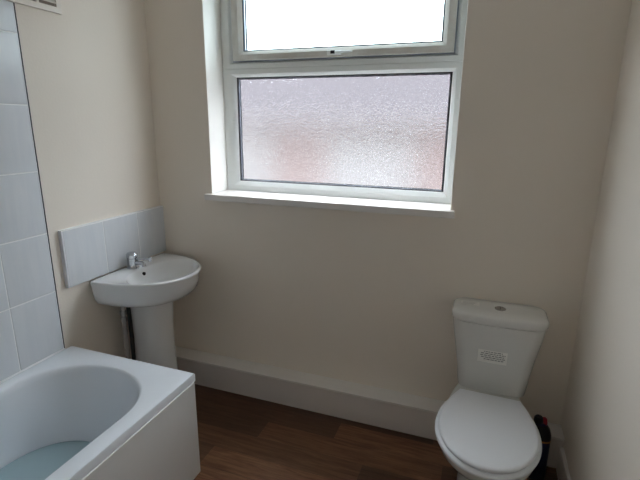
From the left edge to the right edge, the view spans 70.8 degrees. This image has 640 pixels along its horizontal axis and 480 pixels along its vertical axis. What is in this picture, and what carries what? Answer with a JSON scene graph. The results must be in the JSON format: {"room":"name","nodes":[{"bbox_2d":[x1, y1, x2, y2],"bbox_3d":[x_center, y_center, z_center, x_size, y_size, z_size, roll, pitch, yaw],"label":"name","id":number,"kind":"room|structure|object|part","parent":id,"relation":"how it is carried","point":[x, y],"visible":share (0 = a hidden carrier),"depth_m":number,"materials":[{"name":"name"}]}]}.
{"room":"bathroom","nodes":[
{"label":"bathroom","id":0,"kind":"room"},
{"bbox_2d":[5,0,163,358],"bbox_3d":[-1.414,-0.062,1.524,0.100,2.550,2.470,6,15,19],"label":"wall","id":1,"kind":"structure","parent":0,"point":[86,66],"depth_m":2.16,"materials":[{"name":"beige paint"}]},
{"bbox_2d":[0,0,64,380],"bbox_3d":[-1.491,-0.212,1.090,0.010,1.906,1.735,6,15,19],"label":"tile panel","id":2,"kind":"object","parent":1,"relation":"attached to","point":[31,331],"visible":1,"depth_m":1.85,"materials":[{"name":"white tile"}]},
{"bbox_2d":[6,0,61,14],"bbox_3d":[-1.167,-1.062,1.774,0.012,0.255,0.300,6,15,19],"label":"air vent","id":3,"kind":"object","parent":1,"relation":"in","point":[54,6],"visible":1,"depth_m":1.86,"materials":[{"name":"beige plastic"}]},
{"bbox_2d":[58,206,165,287],"bbox_3d":[-1.058,0.010,2.381,0.021,0.274,0.698,6,15,19],"label":"backsplash","id":4,"kind":"structure","parent":1,"relation":"attached to","point":[89,251],"depth_m":2.29,"materials":[{"name":"grey tile"}]},
{"bbox_2d":[194,384,557,479],"bbox_3d":[-0.364,1.288,1.339,2.350,0.050,2.761,6,15,19],"label":"floor","id":5,"kind":"structure","parent":0,"point":[241,437],"depth_m":2.24,"materials":[{"name":"brown wood"}]},
{"bbox_2d":[0,346,200,479],"bbox_3d":[-1.158,0.989,1.308,0.702,0.529,1.740,6,15,19],"label":"bathtub","id":6,"kind":"object","parent":5,"relation":"on","point":[138,418],"visible":0.97,"depth_m":1.87,"materials":[{"name":"white plastic"}]},
{"bbox_2d":[0,441,90,479],"bbox_3d":[-1.173,1.021,1.322,0.476,0.004,1.303,6,15,19],"label":"water","id":7,"kind":"object","parent":6,"relation":"in","point":[39,464],"visible":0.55,"depth_m":1.81,"materials":[{"name":"clear liquid"}]},
{"bbox_3d":[-0.837,1.024,1.195,0.017,0.453,1.718,6,15,19],"label":"panel","id":8,"kind":"part","parent":6,"relation":"part of","materials":[{"name":"white plastic"}]},
{"bbox_2d":[90,253,200,369],"bbox_3d":[-0.852,0.546,2.482,0.408,0.803,0.548,6,15,19],"label":"basin","id":9,"kind":"object","parent":5,"relation":"on","point":[148,293],"visible":0.88,"depth_m":2.39,"materials":[{"name":"white ceramic"}]},
{"bbox_2d":[126,251,151,269],"bbox_3d":[-0.962,0.110,2.384,0.144,0.087,0.066,6,15,19],"label":"tap","id":10,"kind":"object","parent":9,"relation":"on","point":[133,262],"visible":1,"depth_m":2.38,"materials":[{"name":"silver metal"}]},
{"bbox_3d":[-0.961,0.090,2.378,0.142,0.045,0.060,6,15,19],"label":"lever","id":11,"kind":"part","parent":10,"relation":"part of","materials":[{"name":"silver metal"}]},
{"bbox_3d":[-0.956,0.125,2.390,0.070,0.033,0.026,3,15,11],"label":"spout","id":12,"kind":"part","parent":10,"relation":"part of","materials":[{"name":"silver metal"}]},
{"bbox_3d":[-0.849,0.231,2.401,0.408,0.153,0.548,6,15,19],"label":"bowl","id":13,"kind":"part","parent":9,"relation":"part of","materials":[{"name":"white ceramic"}]},
{"bbox_2d":[435,297,548,479],"bbox_3d":[0.705,0.736,1.877,0.413,0.768,0.744,6,15,19],"label":"toilet","id":14,"kind":"object","parent":5,"relation":"on","point":[484,430],"visible":1,"depth_m":1.92,"materials":[{"name":"ceramic"}]},
{"bbox_3d":[0.656,0.757,1.772,0.394,0.019,0.510,6,15,19],"label":"seat","id":15,"kind":"part","parent":14,"relation":"part of","materials":[{"name":"white plastic"}]},
{"bbox_3d":[0.656,0.737,1.766,0.372,0.021,0.482,6,15,19],"label":"seat lid","id":16,"kind":"part","parent":14,"relation":"part of","materials":[{"name":"white plastic"}]},
{"bbox_3d":[0.805,0.331,2.026,0.400,0.048,0.216,6,15,19],"label":"cistern lid","id":17,"kind":"part","parent":14,"relation":"part of","materials":[{"name":"white ceramic"}]},
{"bbox_2d":[529,414,550,479],"bbox_3d":[0.989,0.935,2.034,0.086,0.308,0.066,6,15,19],"label":"bottle","id":18,"kind":"object","parent":5,"relation":"on","point":[538,473],"visible":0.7,"depth_m":2.00,"materials":[{"name":"plastic"}]},
{"bbox_2d":[144,0,631,424],"bbox_3d":[0.159,-0.296,2.385,2.450,2.600,0.280,6,15,19],"label":"wall","id":19,"kind":"structure","parent":0,"point":[366,298],"depth_m":2.25,"materials":[{"name":"beige paint"}]},
{"bbox_2d":[204,0,467,218],"bbox_3d":[0.038,-0.792,2.261,1.344,1.240,0.273,6,15,19],"label":"window","id":20,"kind":"structure","parent":19,"relation":"in","point":[372,128],"depth_m":2.35,"materials":[{"name":"white plastic"}]},
{"bbox_3d":[0.071,-0.941,2.260,0.075,0.022,0.010,6,15,19],"label":"handle","id":21,"kind":"part","parent":20,"relation":"part of","materials":[{"name":"white plastic"}]},
{"bbox_3d":[0.116,-0.934,2.231,0.091,0.013,0.014,7,16,22],"label":"handle lever","id":22,"kind":"part","parent":20,"relation":"part of","materials":[{"name":"white plastic"}]},
{"bbox_3d":[0.074,-0.568,2.416,1.296,0.682,0.070,6,15,19],"label":"frame","id":23,"kind":"part","parent":20,"relation":"part of","materials":[{"name":"white plastic"}]},
{"bbox_3d":[0.079,-1.157,2.263,1.296,0.534,0.070,6,15,19],"label":"light frame","id":24,"kind":"part","parent":20,"relation":"part of","materials":[{"name":"white plastic"}]},
{"bbox_3d":[0.083,-1.151,2.243,1.166,0.454,0.066,6,15,19],"label":"opening sash","id":25,"kind":"part","parent":20,"relation":"part of","materials":[{"name":"plastic"}]},
{"bbox_3d":[0.081,-0.575,2.397,1.164,0.579,0.004,6,15,19],"label":"glass pane","id":26,"kind":"part","parent":20,"relation":"part of","materials":[{"name":"glass"}]},
{"bbox_2d":[175,346,564,440],"bbox_3d":[0.083,0.800,2.481,2.250,0.012,0.110,6,15,19],"label":"trim","id":27,"kind":"structure","parent":19,"relation":"attached to","point":[402,399],"depth_m":2.49,"materials":[{"name":"white paint"}]},
{"bbox_2d":[177,358,563,467],"bbox_3d":[0.083,0.882,2.506,2.250,0.158,0.102,6,15,19],"label":"trim","id":28,"kind":"structure","parent":19,"relation":"attached to","point":[411,421],"depth_m":2.48,"materials":[{"name":"paint"}]},
{"bbox_2d":[561,0,639,479],"bbox_3d":[0.795,0.159,0.755,0.100,2.550,2.470,6,15,19],"label":"wall","id":29,"kind":"structure","parent":0,"point":[600,424],"depth_m":1.59,"materials":[{"name":"beige paint"}]},
{"bbox_2d":[556,447,570,479],"bbox_3d":[0.711,1.289,1.014,0.016,0.130,2.359,6,15,19],"label":"baseboard","id":30,"kind":"structure","parent":29,"relation":"attached to","point":[562,470],"depth_m":2.00,"materials":[{"name":"white paint"}]}
]}

